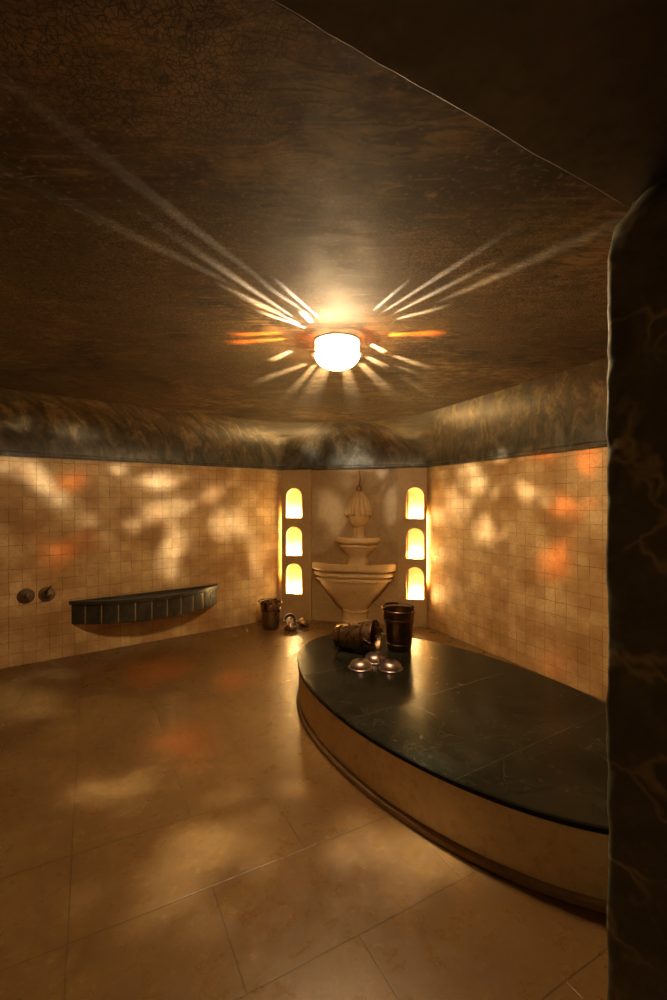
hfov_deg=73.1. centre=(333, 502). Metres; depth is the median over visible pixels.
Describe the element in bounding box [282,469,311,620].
wall panel
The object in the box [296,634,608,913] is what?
raised platform
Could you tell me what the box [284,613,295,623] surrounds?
bowl
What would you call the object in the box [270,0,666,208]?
ceiling
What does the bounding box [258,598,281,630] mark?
bucket
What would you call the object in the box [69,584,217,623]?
trough
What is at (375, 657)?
bowl
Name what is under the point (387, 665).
bowl
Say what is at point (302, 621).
bowl
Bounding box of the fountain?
[312,469,395,622]
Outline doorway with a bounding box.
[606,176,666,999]
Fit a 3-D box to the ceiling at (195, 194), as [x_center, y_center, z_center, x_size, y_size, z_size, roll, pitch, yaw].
[-0.900,-0.950,2.000,10.200,0.140,8.400,0,0,0]
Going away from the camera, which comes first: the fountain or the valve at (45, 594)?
the valve at (45, 594)
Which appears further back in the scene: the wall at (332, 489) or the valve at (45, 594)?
the wall at (332, 489)
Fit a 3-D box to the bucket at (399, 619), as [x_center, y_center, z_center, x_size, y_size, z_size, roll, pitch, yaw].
[0.495,0.944,3.428,0.269,0.330,0.265,0,0,-20]
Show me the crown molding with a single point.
(566, 410)
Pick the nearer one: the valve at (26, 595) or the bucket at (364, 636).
the bucket at (364, 636)
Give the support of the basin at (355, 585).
in the fountain
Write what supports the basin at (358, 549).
in the fountain
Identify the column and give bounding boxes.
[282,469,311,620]
[398,467,426,627]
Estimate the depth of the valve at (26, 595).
3.88 m
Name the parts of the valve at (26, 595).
knob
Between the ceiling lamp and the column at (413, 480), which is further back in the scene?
the column at (413, 480)
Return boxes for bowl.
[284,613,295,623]
[285,623,297,631]
[297,618,308,626]
[349,658,372,671]
[365,651,384,663]
[378,659,402,672]
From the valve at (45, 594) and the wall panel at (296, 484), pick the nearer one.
the valve at (45, 594)
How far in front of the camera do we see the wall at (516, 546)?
3.81 m
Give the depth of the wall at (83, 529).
4.39 m
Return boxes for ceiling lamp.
[312,333,362,370]
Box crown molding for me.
[0,358,607,469]
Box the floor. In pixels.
[0,618,607,999]
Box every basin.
[312,561,395,609]
[336,537,379,564]
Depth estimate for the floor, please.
1.75 m
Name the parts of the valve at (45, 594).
knob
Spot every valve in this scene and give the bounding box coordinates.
[17,588,34,603]
[38,585,55,601]
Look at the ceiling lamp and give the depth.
2.36 m
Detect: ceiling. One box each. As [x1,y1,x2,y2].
[0,0,629,421]
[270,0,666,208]
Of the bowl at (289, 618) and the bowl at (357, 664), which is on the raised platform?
the bowl at (357, 664)
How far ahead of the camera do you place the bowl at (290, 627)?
4.89 m
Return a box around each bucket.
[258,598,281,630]
[333,619,382,652]
[381,602,415,652]
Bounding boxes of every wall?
[0,456,281,668]
[312,468,408,623]
[427,446,608,700]

